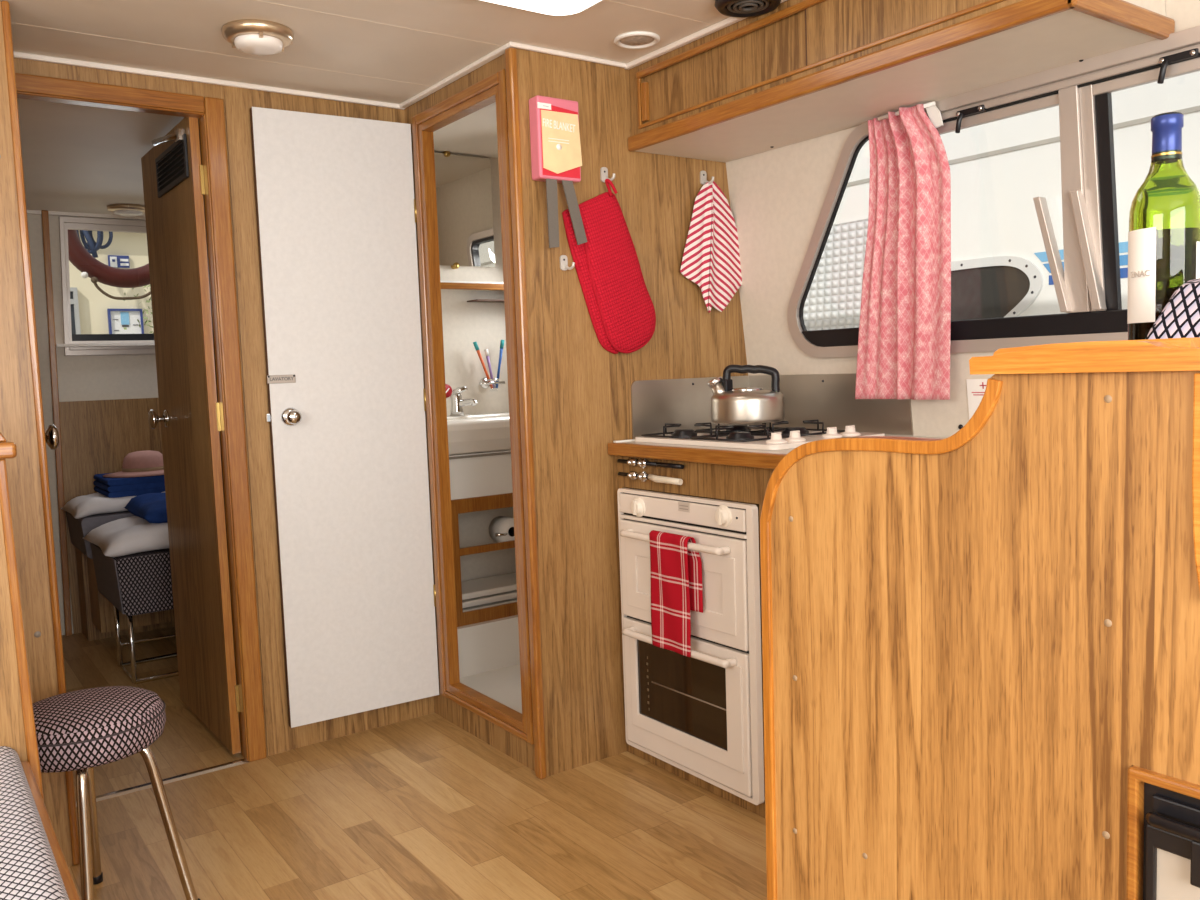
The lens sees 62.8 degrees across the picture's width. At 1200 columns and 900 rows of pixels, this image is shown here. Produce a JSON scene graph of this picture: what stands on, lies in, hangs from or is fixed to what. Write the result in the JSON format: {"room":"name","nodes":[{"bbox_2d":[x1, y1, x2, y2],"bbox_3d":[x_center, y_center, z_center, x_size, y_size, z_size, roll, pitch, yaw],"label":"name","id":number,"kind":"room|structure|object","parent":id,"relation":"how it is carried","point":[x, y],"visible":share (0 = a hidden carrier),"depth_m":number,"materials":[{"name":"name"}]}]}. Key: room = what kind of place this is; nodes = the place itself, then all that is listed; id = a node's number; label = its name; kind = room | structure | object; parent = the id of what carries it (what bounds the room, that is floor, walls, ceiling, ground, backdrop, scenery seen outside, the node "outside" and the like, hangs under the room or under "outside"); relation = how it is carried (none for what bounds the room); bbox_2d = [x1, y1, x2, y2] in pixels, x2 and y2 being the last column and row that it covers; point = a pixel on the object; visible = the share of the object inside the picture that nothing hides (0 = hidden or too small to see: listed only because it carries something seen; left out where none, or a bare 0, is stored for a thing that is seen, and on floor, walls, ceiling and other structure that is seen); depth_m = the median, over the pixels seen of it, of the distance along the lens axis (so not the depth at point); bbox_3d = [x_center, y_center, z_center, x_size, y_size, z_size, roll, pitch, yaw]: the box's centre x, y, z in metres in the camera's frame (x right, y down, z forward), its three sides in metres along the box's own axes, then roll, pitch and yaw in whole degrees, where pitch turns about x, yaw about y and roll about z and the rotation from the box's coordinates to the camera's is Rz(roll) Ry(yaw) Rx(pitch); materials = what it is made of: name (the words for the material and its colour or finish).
{"room":"ship interior","nodes":[
{"label":"ship interior","id":0,"kind":"room"},
{"bbox_2d":[0,0,72,866],"bbox_3d":[-1.930,0.061,1.716,1.656,1.930,0.030,-5,6,-36],"label":"wall","id":1,"kind":"structure","parent":0,"point":[17,409],"depth_m":2.17,"materials":[{"name":"brown wood"}]},
{"bbox_2d":[1,0,79,864],"bbox_3d":[-1.252,-0.004,2.201,0.016,1.930,0.046,-5,6,-36],"label":"trim","id":2,"kind":"structure","parent":1,"relation":"attached to","point":[5,6],"depth_m":2.17,"materials":[{"name":"brown wood"}]},
{"bbox_2d":[27,214,157,634],"bbox_3d":[-2.023,-0.143,4.612,2.500,1.860,0.050,-5,6,-36],"label":"wall","id":3,"kind":"structure","parent":0,"point":[98,377],"depth_m":4.33,"materials":[{"name":"white paint"}]},
{"bbox_2d":[41,210,71,635],"bbox_3d":[-2.377,-0.104,4.299,0.067,1.860,0.023,-5,6,-36],"label":"trim","id":4,"kind":"structure","parent":3,"relation":"attached to","point":[44,213],"depth_m":4.29,"materials":[{"name":"brown wood"}]},
{"bbox_2d":[27,210,145,219],"bbox_3d":[-2.279,-1.037,4.333,1.100,0.015,0.020,-5,6,-36],"label":"trim","id":5,"kind":"structure","parent":3,"relation":"attached to","point":[38,212],"depth_m":4.33,"materials":[{"name":"white plastic"}]},
{"bbox_2d":[56,216,154,355],"bbox_3d":[-2.094,-0.741,4.484,0.730,0.607,0.071,-5,6,-36],"label":"window","id":6,"kind":"structure","parent":3,"relation":"in","point":[74,344],"depth_m":4.37,"materials":[{"name":"metal"}]},
{"bbox_2d":[59,398,162,633],"bbox_3d":[-1.675,0.239,4.848,1.720,1.035,0.011,-5,6,-36],"label":"panel","id":7,"kind":"object","parent":3,"relation":"attached to","point":[97,436],"visible":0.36,"depth_m":4.40,"materials":[{"name":"brown wood"}]},
{"bbox_2d":[17,98,183,215],"bbox_3d":[-2.344,-1.001,3.124,2.785,0.120,2.104,-5,6,-36],"label":"ceiling","id":8,"kind":"structure","parent":0,"point":[76,158],"depth_m":3.21,"materials":[{"name":"paint"}]},
{"bbox_2d":[107,204,144,216],"bbox_3d":[-2.027,-1.025,4.221,0.164,0.037,0.164,-5,6,-36],"label":"ceiling lamp","id":9,"kind":"object","parent":8,"relation":"in","point":[129,210],"visible":0.97,"depth_m":4.17,"materials":[{"name":"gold metal"}]},
{"bbox_2d":[114,210,142,216],"bbox_3d":[-2.027,-1.018,4.221,0.116,0.023,0.116,-5,6,-36],"label":"diffuser","id":10,"kind":"object","parent":9,"relation":"attached to","point":[129,213],"depth_m":4.19,"materials":[{"name":"white glass"}]},
{"bbox_2d":[14,58,434,755],"bbox_3d":[-1.698,0.001,2.335,2.760,1.930,0.035,-5,6,-36],"label":"wall","id":11,"kind":"structure","parent":0,"point":[304,735],"depth_m":2.86,"materials":[{"name":"brown wood"}]},
{"bbox_2d":[15,73,204,118],"bbox_3d":[-1.382,-0.916,2.501,0.707,0.049,0.060,-5,6,-36],"label":"trim","id":12,"kind":"structure","parent":11,"relation":"attached to","point":[31,87],"depth_m":2.55,"materials":[{"name":"brown wood"}]},
{"bbox_2d":[75,758,248,806],"bbox_3d":[-1.290,0.925,2.661,0.657,0.006,0.032,-5,6,-36],"label":"trim","id":13,"kind":"structure","parent":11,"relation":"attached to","point":[241,761],"depth_m":2.73,"materials":[{"name":"silver metal"}]},
{"bbox_2d":[141,117,240,753],"bbox_3d":[-1.297,-0.034,3.026,0.086,1.820,0.639,-5,6,-36],"label":"door","id":14,"kind":"structure","parent":11,"relation":"in","point":[172,170],"depth_m":2.95,"materials":[{"name":"brown wood"}]},
{"bbox_2d":[155,134,188,197],"bbox_3d":[-1.260,-0.830,2.886,0.010,0.118,0.366,-5,6,-36],"label":"vent grille","id":15,"kind":"object","parent":14,"relation":"attached to","point":[172,161],"depth_m":2.86,"materials":[{"name":"black plastic"}]},
{"bbox_2d":[13,51,404,109],"bbox_3d":[-1.719,-0.952,2.235,2.757,0.014,0.012,-5,6,-36],"label":"trim","id":16,"kind":"structure","parent":11,"relation":"attached to","point":[21,55],"depth_m":2.67,"materials":[{"name":"white plastic"}]},
{"bbox_2d":[198,97,266,761],"bbox_3d":[-1.060,-0.036,2.817,0.055,1.877,0.114,-5,6,-36],"label":"trim","id":17,"kind":"structure","parent":11,"relation":"attached to","point":[212,132],"depth_m":2.77,"materials":[{"name":"brown wood"}]},
{"bbox_2d":[224,86,288,755],"bbox_3d":[-0.984,-0.065,2.822,0.063,1.930,0.005,-5,6,-36],"label":"trim","id":18,"kind":"structure","parent":11,"relation":"attached to","point":[236,99],"depth_m":2.82,"materials":[{"name":"brown wood"}]},
{"bbox_2d":[250,107,438,727],"bbox_3d":[-0.745,-0.087,2.942,0.486,1.787,0.078,-5,6,-36],"label":"door","id":19,"kind":"structure","parent":11,"relation":"in","point":[336,213],"depth_m":2.94,"materials":[{"name":"beige laminate"}]},
{"bbox_2d":[1,0,728,158],"bbox_3d":[-0.189,-0.932,0.958,3.750,0.050,5.060,-5,6,-36],"label":"ceiling","id":20,"kind":"structure","parent":0,"point":[322,41],"depth_m":2.40,"materials":[{"name":"paint"}]},
{"bbox_2d":[221,19,293,55],"bbox_3d":[-0.816,-0.977,2.347,0.164,0.048,0.164,-5,6,-36],"label":"ceiling lamp","id":21,"kind":"object","parent":20,"relation":"attached to","point":[250,36],"visible":1,"depth_m":2.30,"materials":[{"name":"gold metal"}]},
{"bbox_2d":[234,34,282,55],"bbox_3d":[-0.816,-0.969,2.348,0.112,0.032,0.112,-5,6,-36],"label":"diffuser","id":22,"kind":"object","parent":21,"relation":"attached to","point":[254,44],"depth_m":2.32,"materials":[{"name":"white glass"}]},
{"bbox_2d":[481,0,603,14],"bbox_3d":[-0.125,-0.988,1.992,0.465,0.016,0.465,-5,6,-36],"label":"roof hatch","id":23,"kind":"object","parent":20,"relation":"attached to","point":[549,7],"visible":1,"depth_m":2.20,"materials":[{"name":"white plastic"}]},
{"bbox_2d":[614,31,659,48],"bbox_3d":[0.094,-1.042,2.499,0.118,0.008,0.118,-5,6,-36],"label":"ceiling vent","id":24,"kind":"object","parent":20,"relation":"in","point":[636,39],"visible":1,"depth_m":2.49,"materials":[{"name":"white plastic"}]},
{"bbox_2d":[620,36,653,45],"bbox_3d":[0.094,-1.041,2.499,0.092,0.006,0.092,-5,6,-36],"label":"grille","id":25,"kind":"object","parent":24,"relation":"attached to","point":[624,40],"depth_m":2.50,"materials":[{"name":"brown metal"}]},
{"bbox_2d":[605,0,709,24],"bbox_3d":[-0.986,-0.925,1.510,3.100,0.001,0.004,-5,6,-36],"label":"trim","id":26,"kind":"structure","parent":20,"relation":"attached to","point":[605,0],"depth_m":2.31,"materials":[{"name":"beige plastic"}]},
{"bbox_2d":[715,0,780,17],"bbox_3d":[0.338,-1.020,2.240,0.152,0.026,0.152,-5,6,-36],"label":"ceiling speaker","id":27,"kind":"object","parent":20,"relation":"attached to","point":[735,8],"visible":1,"depth_m":2.25,"materials":[{"name":"black plastic"}]},
{"bbox_2d":[62,626,766,899],"bbox_3d":[-0.590,1.001,1.731,3.700,0.040,6.600,-5,6,-36],"label":"floor","id":28,"kind":"structure","parent":0,"point":[422,807],"depth_m":2.42,"materials":[{"name":"laminate"}]},
{"bbox_2d":[0,432,79,899],"bbox_3d":[-1.051,0.528,1.149,0.790,1.029,1.000,-5,6,-36],"label":"partition panel","id":29,"kind":"object","parent":28,"relation":"on","point":[33,864],"visible":1,"depth_m":1.66,"materials":[{"name":"wood"}]},
{"bbox_2d":[0,746,68,899],"bbox_3d":[-1.049,0.618,1.127,0.754,0.105,0.955,-5,6,-36],"label":"seat cushion","id":30,"kind":"object","parent":29,"relation":"on","point":[33,864],"depth_m":1.37,"materials":[{"name":"fabric"}]},
{"bbox_2d":[33,686,200,899],"bbox_3d":[-1.044,0.738,2.014,0.328,0.468,0.297,1,6,30],"label":"bar stool","id":31,"kind":"object","parent":28,"relation":"on","point":[83,730],"visible":0.81,"depth_m":1.93,"materials":[{"name":"fabric"}]},
{"bbox_2d":[66,511,174,640],"bbox_3d":[-1.855,0.514,4.454,0.913,0.564,0.435,-5,6,-36],"label":"far berth","id":32,"kind":"object","parent":28,"relation":"on","point":[96,611],"visible":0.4,"depth_m":4.17,"materials":[{"name":"brown wood"}]},
{"bbox_2d":[61,491,164,518],"bbox_3d":[-2.069,0.216,4.268,0.438,0.093,0.420,-5,6,-36],"label":"pillow","id":33,"kind":"object","parent":32,"relation":"on","point":[79,507],"visible":0.43,"depth_m":4.06,"materials":[{"name":"white fabric"}]},
{"bbox_2d":[94,473,164,497],"bbox_3d":[-1.850,0.127,4.450,0.749,0.077,0.358,-5,6,-36],"label":"folded blanket","id":34,"kind":"object","parent":33,"relation":"on","point":[109,487],"visible":0.43,"depth_m":4.16,"materials":[{"name":"blue fabric"}]},
{"bbox_2d":[103,450,163,477],"bbox_3d":[-2.000,0.053,4.313,0.336,0.098,0.336,-5,6,-36],"label":"sun hat","id":35,"kind":"object","parent":34,"relation":"on","point":[148,462],"visible":0.83,"depth_m":4.24,"materials":[{"name":"pink fabric"}]},
{"bbox_2d":[90,542,178,683],"bbox_3d":[-1.557,0.585,4.022,0.843,0.474,0.560,-5,6,-36],"label":"near berth","id":36,"kind":"object","parent":28,"relation":"on","point":[139,583],"visible":0.38,"depth_m":3.62,"materials":[{"name":"fabric"}]},
{"bbox_2d":[83,516,168,556],"bbox_3d":[-1.578,0.294,3.967,0.852,0.123,0.533,-5,6,-36],"label":"pillow","id":37,"kind":"object","parent":36,"relation":"on","point":[133,534],"visible":0.35,"depth_m":3.63,"materials":[{"name":"white fabric"}]},
{"bbox_2d":[123,493,167,522],"bbox_3d":[-1.536,0.209,4.009,0.678,0.106,0.422,-5,6,-36],"label":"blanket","id":38,"kind":"object","parent":37,"relation":"on","point":[151,507],"visible":0.14,"depth_m":3.78,"materials":[{"name":"blue fabric"}]},
{"bbox_2d":[457,615,521,713],"bbox_3d":[-0.067,0.729,3.277,0.814,0.204,0.853,-5,6,-36],"label":"shower tray","id":39,"kind":"object","parent":28,"relation":"on","point":[488,651],"visible":0.14,"depth_m":3.49,"materials":[{"name":"plastic"}]},
{"bbox_2d":[616,456,773,817],"bbox_3d":[0.633,0.443,2.470,0.560,0.859,1.179,-5,6,-36],"label":"base cabinet","id":40,"kind":"object","parent":28,"relation":"on","point":[725,482],"visible":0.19,"depth_m":2.47,"materials":[{"name":"brown wood"}]},
{"bbox_2d":[618,471,682,484],"bbox_3d":[0.130,0.072,2.609,0.034,0.028,0.273,-5,6,-36],"label":"lever","id":41,"kind":"object","parent":40,"relation":"attached to","point":[643,476],"visible":1,"depth_m":2.59,"materials":[{"name":"white plastic"}]},
{"bbox_2d":[617,458,683,468],"bbox_3d":[0.129,0.036,2.608,0.032,0.028,0.270,-5,6,-36],"label":"lever","id":42,"kind":"object","parent":40,"relation":"attached to","point":[643,462],"visible":0.99,"depth_m":2.62,"materials":[{"name":"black metal"}]},
{"bbox_2d":[617,488,764,804],"bbox_3d":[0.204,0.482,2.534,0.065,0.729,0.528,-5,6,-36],"label":"oven","id":43,"kind":"object","parent":40,"relation":"in","point":[700,714],"visible":0.98,"depth_m":2.47,"materials":[{"name":"white metal"}]},
{"bbox_2d":[649,530,702,656],"bbox_3d":[0.193,0.362,2.495,0.032,0.302,0.170,-5,6,-36],"label":"tea towel","id":44,"kind":"object","parent":43,"relation":"hanging from","point":[676,570],"visible":0.98,"depth_m":2.48,"materials":[{"name":"red fabric"}]},
{"bbox_2d":[607,435,944,468],"bbox_3d":[0.683,0.008,2.295,0.572,0.038,1.477,-5,6,-36],"label":"countertop","id":45,"kind":"structure","parent":40,"relation":"on","point":[767,459],"depth_m":2.43,"materials":[{"name":"laminate"}]},
{"bbox_2d":[635,419,884,449],"bbox_3d":[0.418,-0.050,2.639,0.420,0.045,0.540,-5,6,-36],"label":"cooktop","id":46,"kind":"object","parent":45,"relation":"in","point":[741,436],"visible":0.98,"depth_m":2.55,"materials":[{"name":"white metal"}]},
{"bbox_2d":[707,364,784,423],"bbox_3d":[0.404,-0.157,2.694,0.200,0.158,0.200,-5,6,-36],"label":"kettle","id":47,"kind":"object","parent":46,"relation":"on","point":[729,405],"visible":1,"depth_m":2.63,"materials":[{"name":"silver metal"}]},
{"bbox_2d":[404,54,534,770],"bbox_3d":[-0.385,-0.092,2.885,0.028,1.930,0.671,-5,6,-36],"label":"wall","id":48,"kind":"structure","parent":0,"point":[513,746],"depth_m":2.91,"materials":[{"name":"brown wood"}]},
{"bbox_2d":[11,22,430,86],"bbox_3d":[-1.598,-0.948,2.051,2.740,0.001,0.004,-5,6,-36],"label":"trim","id":49,"kind":"structure","parent":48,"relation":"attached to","point":[11,22],"depth_m":2.48,"materials":[{"name":"beige plastic"}]},
{"bbox_2d":[399,43,513,107],"bbox_3d":[-0.420,-1.044,2.764,0.022,0.012,0.666,-5,6,-36],"label":"trim","id":50,"kind":"structure","parent":48,"relation":"attached to","point":[500,51],"depth_m":2.72,"materials":[{"name":"white plastic"}]},
{"bbox_2d":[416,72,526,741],"bbox_3d":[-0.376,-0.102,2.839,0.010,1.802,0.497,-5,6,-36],"label":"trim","id":51,"kind":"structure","parent":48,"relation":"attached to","point":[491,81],"depth_m":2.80,"materials":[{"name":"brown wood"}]},
{"bbox_2d":[412,69,533,744],"bbox_3d":[-0.360,-0.101,2.850,0.037,1.712,0.450,-5,6,-36],"label":"trim","id":52,"kind":"structure","parent":48,"relation":"attached to","point":[427,132],"depth_m":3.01,"materials":[{"name":"brown wood"}]},
{"bbox_2d":[505,47,546,778],"bbox_3d":[-0.194,-0.067,2.582,0.023,1.918,0.030,-5,6,-36],"label":"trim","id":53,"kind":"structure","parent":48,"relation":"attached to","point":[510,53],"depth_m":2.57,"materials":[{"name":"brown wood"}]},
{"bbox_2d":[434,152,508,415],"bbox_3d":[-0.499,-0.168,3.847,0.915,1.930,0.030,-5,6,-36],"label":"wall","id":54,"kind":"structure","parent":0,"point":[464,323],"depth_m":3.83,"materials":[{"name":"white paint"}]},
{"bbox_2d":[434,151,494,268],"bbox_3d":[-0.563,-0.907,3.720,0.350,0.439,0.029,-5,6,-36],"label":"bathroom mirror","id":55,"kind":"object","parent":54,"relation":"attached to","point":[463,183],"visible":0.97,"depth_m":3.75,"materials":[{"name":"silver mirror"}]},
{"bbox_2d":[440,281,503,302],"bbox_3d":[-0.474,-0.604,3.749,0.480,0.070,0.114,-5,6,-36],"label":"shelf","id":56,"kind":"object","parent":54,"relation":"attached to","point":[457,285],"visible":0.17,"depth_m":3.69,"materials":[{"name":"brown wood"}]},
{"bbox_2d":[449,450,517,626],"bbox_3d":[-0.430,0.302,3.705,0.760,0.612,0.320,-5,6,-36],"label":"vanity unit","id":57,"kind":"object","parent":54,"relation":"attached to","point":[481,487],"visible":0.38,"depth_m":3.55,"materials":[{"name":"brown wood"}]},
{"bbox_2d":[447,412,510,459],"bbox_3d":[-0.441,-0.059,3.663,0.760,0.138,0.338,-5,6,-36],"label":"basin","id":58,"kind":"object","parent":57,"relation":"in","point":[486,432],"visible":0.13,"depth_m":3.48,"materials":[{"name":"ceramic"}]},
{"bbox_2d":[450,386,477,415],"bbox_3d":[-0.517,-0.185,3.706,0.114,0.110,0.052,1,5,30],"label":"tap","id":59,"kind":"object","parent":58,"relation":"on","point":[457,404],"visible":1,"depth_m":3.70,"materials":[{"name":"silver metal"}]},
{"bbox_2d":[461,572,516,611],"bbox_3d":[-0.360,0.538,3.760,0.500,0.083,0.200,-5,6,-36],"label":"towels","id":60,"kind":"object","parent":57,"relation":"in","point":[480,593],"visible":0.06,"depth_m":3.64,"materials":[{"name":"fabric"}]},
{"bbox_2d":[489,516,514,541],"bbox_3d":[-0.355,0.301,3.661,0.119,0.102,0.094,-5,6,-36],"label":"toilet roll","id":61,"kind":"object","parent":57,"relation":"in","point":[501,528],"visible":0.78,"depth_m":3.63,"materials":[{"name":"white paper"}]},
{"bbox_2d":[479,378,504,388],"bbox_3d":[-0.427,-0.256,3.830,0.110,0.055,0.072,-5,6,-36],"label":"toothbrush holder","id":62,"kind":"object","parent":54,"relation":"attached to","point":[483,383],"visible":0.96,"depth_m":3.83,"materials":[{"name":"silver metal"}]},
{"bbox_2d":[473,341,492,388],"bbox_3d":[-0.451,-0.328,3.796,0.076,0.184,0.015,-5,5,-29],"label":"toothbrush","id":63,"kind":"object","parent":62,"relation":"in","point":[475,342],"visible":1,"depth_m":3.79,"materials":[{"name":"orange plastic"}]},
{"bbox_2d":[484,349,494,387],"bbox_3d":[-0.428,-0.316,3.813,0.036,0.153,0.014,-3,5,-14],"label":"toothbrush","id":64,"kind":"object","parent":62,"relation":"in","point":[485,350],"visible":1,"depth_m":3.81,"materials":[{"name":"purple plastic"}]},
{"bbox_2d":[495,340,503,387],"bbox_3d":[-0.392,-0.337,3.839,0.015,0.188,0.054,3,7,44],"label":"toothbrush","id":65,"kind":"object","parent":62,"relation":"in","point":[502,341],"visible":1,"depth_m":3.84,"materials":[{"name":"blue plastic"}]},
{"bbox_2d":[516,48,762,776],"bbox_3d":[0.180,-0.110,2.859,0.916,1.930,0.030,-5,6,-36],"label":"wall","id":66,"kind":"structure","parent":0,"point":[581,390],"depth_m":2.70,"materials":[{"name":"brown wood"}]},
{"bbox_2d":[254,0,500,45],"bbox_3d":[-1.360,-0.929,1.722,2.740,0.001,0.004,-5,6,-36],"label":"trim","id":67,"kind":"structure","parent":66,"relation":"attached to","point":[254,0],"depth_m":2.31,"materials":[{"name":"beige plastic"}]},
{"bbox_2d":[529,95,586,247],"bbox_3d":[-0.107,-0.718,2.567,0.144,0.383,0.049,-5,6,-36],"label":"box","id":68,"kind":"object","parent":66,"relation":"attached to","point":[556,157],"visible":1,"depth_m":2.54,"materials":[{"name":"red plastic"}]},
{"bbox_2d":[549,138,568,143],"bbox_3d":[-0.106,-0.797,2.533,0.064,0.009,0.001,-5,6,-36],"label":"print","id":69,"kind":"object","parent":68,"relation":"attached to","point":[551,140],"depth_m":2.53,"materials":[{"name":"white paper"}]},
{"bbox_2d":[508,41,625,67],"bbox_3d":[-0.074,-1.042,2.596,0.387,0.012,0.012,-5,6,-36],"label":"trim","id":70,"kind":"structure","parent":66,"relation":"attached to","point":[510,44],"depth_m":2.58,"materials":[{"name":"white plastic"}]},
{"bbox_2d":[560,255,574,270],"bbox_3d":[-0.086,-0.497,2.601,0.024,0.041,0.039,-5,6,-36],"label":"coat hook","id":71,"kind":"object","parent":66,"relation":"attached to","point":[563,258],"visible":1,"depth_m":2.61,"materials":[{"name":"paint"}]},
{"bbox_2d":[600,167,614,181],"bbox_3d":[0.022,-0.749,2.664,0.024,0.041,0.039,-5,6,-36],"label":"coat hook","id":72,"kind":"object","parent":66,"relation":"attached to","point":[603,171],"visible":0.77,"depth_m":2.67,"materials":[{"name":"paint"}]},
{"bbox_2d":[562,179,655,353],"bbox_3d":[0.039,-0.497,2.679,0.295,0.468,0.060,-5,6,-36],"label":"glove","id":73,"kind":"object","parent":72,"relation":"hanging from","point":[620,307],"visible":0.96,"depth_m":2.67,"materials":[{"name":"red fabric"}]},
{"bbox_2d":[625,0,786,69],"bbox_3d":[0.444,-1.026,2.194,0.018,0.014,1.270,-5,6,-36],"label":"trim","id":74,"kind":"structure","parent":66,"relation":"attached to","point":[729,21],"depth_m":2.50,"materials":[{"name":"white plastic"}]},
{"bbox_2d":[700,171,713,184],"bbox_3d":[0.314,-0.799,2.872,0.024,0.041,0.039,-5,6,-36],"label":"coat hook","id":75,"kind":"object","parent":66,"relation":"attached to","point":[703,176],"visible":1,"depth_m":2.88,"materials":[{"name":"paint"}]},
{"bbox_2d":[680,181,741,312],"bbox_3d":[0.347,-0.599,2.899,0.276,0.386,0.030,-5,6,-36],"label":"tea towel","id":76,"kind":"object","parent":75,"relation":"hanging from","point":[711,206],"visible":1,"depth_m":2.89,"materials":[{"name":"red fabric"}]},
{"bbox_2d":[726,0,1199,437],"bbox_3d":[1.220,-0.092,2.024,0.250,2.000,5.060,-5,6,-36],"label":"wall","id":77,"kind":"structure","parent":0,"point":[777,196],"depth_m":2.81,"materials":[{"name":"white paint"}]},
{"bbox_2d":[631,373,912,438],"bbox_3d":[0.455,-0.117,2.674,0.478,0.165,0.589,-5,6,-36],"label":"backsplash","id":78,"kind":"structure","parent":77,"relation":"attached to","point":[830,399],"depth_m":2.82,"materials":[{"name":"silver metal"}]},
{"bbox_2d":[628,0,1174,161],"bbox_3d":[0.592,-0.928,2.305,0.369,0.235,1.273,-5,6,-36],"label":"locker","id":79,"kind":"object","parent":77,"relation":"attached to","point":[797,71],"visible":0.97,"depth_m":2.18,"materials":[{"name":"brown wood"}]},
{"bbox_2d":[966,379,987,419],"bbox_3d":[0.952,-0.114,2.373,0.016,0.115,0.140,-5,6,-36],"label":"notice","id":80,"kind":"object","parent":77,"relation":"attached to","point":[976,388],"visible":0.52,"depth_m":2.41,"materials":[{"name":"white paper"}]},
{"bbox_2d":[787,25,1199,357],"bbox_3d":[1.078,-0.515,2.046,0.112,0.596,1.900,-5,6,-36],"label":"window","id":81,"kind":"structure","parent":77,"relation":"in","point":[1088,287],"depth_m":2.12,"materials":[{"name":"metal"}]},
{"bbox_2d":[855,101,950,399],"bbox_3d":[0.741,-0.475,2.459,0.113,0.701,0.341,-4,5,-27],"label":"curtain","id":82,"kind":"object","parent":81,"relation":"hanging from","point":[903,352],"visible":1,"depth_m":2.43,"materials":[{"name":"pink fabric"}]},
{"bbox_2d":[760,337,1199,899],"bbox_3d":[0.624,0.426,1.188,0.354,1.109,0.854,-5,6,-36],"label":"wall","id":83,"kind":"structure","parent":0,"point":[973,638],"depth_m":1.13,"materials":[{"name":"brown wood"}]},
{"bbox_2d":[1127,112,1199,339],"bbox_3d":[0.665,-0.242,1.156,0.081,0.299,0.078,-5,6,-36],"label":"wine bottle","id":84,"kind":"object","parent":83,"relation":"on","point":[1164,214],"visible":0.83,"depth_m":1.13,"materials":[{"name":"green glass"}]},
{"bbox_2d":[1127,765,1199,899],"bbox_3d":[0.751,0.605,0.992,0.325,0.576,0.291,-5,6,-36],"label":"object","id":85,"kind":"object","parent":83,"relation":"in","point":[1163,811],"visible":1,"depth_m":0.98,"materials":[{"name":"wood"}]},
{"bbox_2d":[1146,278,1199,338],"bbox_3d":[0.691,-0.124,0.932,0.098,0.101,0.314,-5,6,-36],"label":"seat cushion","id":86,"kind":"object","parent":83,"relation":"on","point":[1180,317],"visible":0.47,"depth_m":1.01,"materials":[{"name":"fabric"}]},
{"bbox_3d":[-2.101,-0.030,3.298,0.030,1.860,1.999,-5,6,-36],"label":"wall","id":87,"kind":"structure","parent":0,"visible":0},
{"bbox_2d":[45,424,58,449],"bbox_3d":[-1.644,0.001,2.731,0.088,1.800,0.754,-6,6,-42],"label":"door knob","id":88,"kind":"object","parent":87,"relation":"in","point":[51,434],"depth_m":2.47,"materials":[{"name":"metal"}]},
{"label":"outside","id":89,"kind":"structure","parent":0,"visible":0},
{"bbox_3d":[-4.739,1.315,8.509,26.000,0.300,8.800,-5,6,-36],"label":"quay","id":90,"kind":"object","parent":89,"visible":0},
{"bbox_2d":[69,230,153,333],"bbox_3d":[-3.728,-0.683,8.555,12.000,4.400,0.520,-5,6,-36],"label":"building","id":91,"kind":"structure","parent":90,"relation":"on","point":[89,306],"depth_m":8.10,"materials":[{"name":"grey"}]},
{"bbox_2d":[76,230,112,257],"bbox_3d":[-4.012,-1.705,7.775,0.293,0.378,0.124,-5,6,-36],"label":"coil","id":92,"kind":"object","parent":91,"relation":"attached to","point":[91,246],"visible":0.46,"depth_m":7.74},
{"bbox_2d":[108,255,129,267],"bbox_3d":[-3.980,-1.559,8.124,0.156,0.097,0.035,-5,6,-36],"label":"wall sign","id":93,"kind":"object","parent":91,"relation":"attached to","point":[116,261],"visible":0.94,"depth_m":8.12,"materials":[{"name":"white paper"}]},
{"bbox_2d":[107,309,143,333],"bbox_3d":[-3.941,-0.962,8.179,0.260,0.424,0.047,-5,6,-36],"label":"notice board","id":94,"kind":"object","parent":91,"relation":"attached to","point":[118,319],"visible":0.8,"depth_m":8.16,"materials":[{"name":"white paper"}]},
{"bbox_2d":[120,312,129,324],"bbox_3d":[-3.946,-1.094,8.160,0.062,0.103,0.006,-5,6,-36],"label":"picture","id":95,"kind":"object","parent":94,"relation":"on","point":[124,316],"depth_m":8.16},
{"bbox_2d":[124,285,153,333],"bbox_3d":[-3.420,-0.551,7.838,0.637,2.238,0.625,-4,5,-23],"label":"climbing shrub","id":96,"kind":"object","parent":90,"relation":"on","point":[148,301],"visible":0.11,"depth_m":7.76,"materials":[{"name":"green plant"}]},
{"bbox_2d":[803,71,1199,330],"bbox_3d":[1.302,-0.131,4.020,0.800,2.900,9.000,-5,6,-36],"label":"boat","id":97,"kind":"object","parent":90,"relation":"on","point":[1000,268],"visible":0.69,"depth_m":3.26,"materials":[{"name":"white plastic"}]},
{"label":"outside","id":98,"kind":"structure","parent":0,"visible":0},
{"bbox_2d":[68,230,150,299],"bbox_3d":[-2.348,-1.067,4.835,0.596,0.659,0.117,-5,6,-36],"label":"lifebuoy","id":99,"kind":"object","parent":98,"point":[90,267],"visible":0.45,"depth_m":4.77,"materials":[{"name":"plastic"}]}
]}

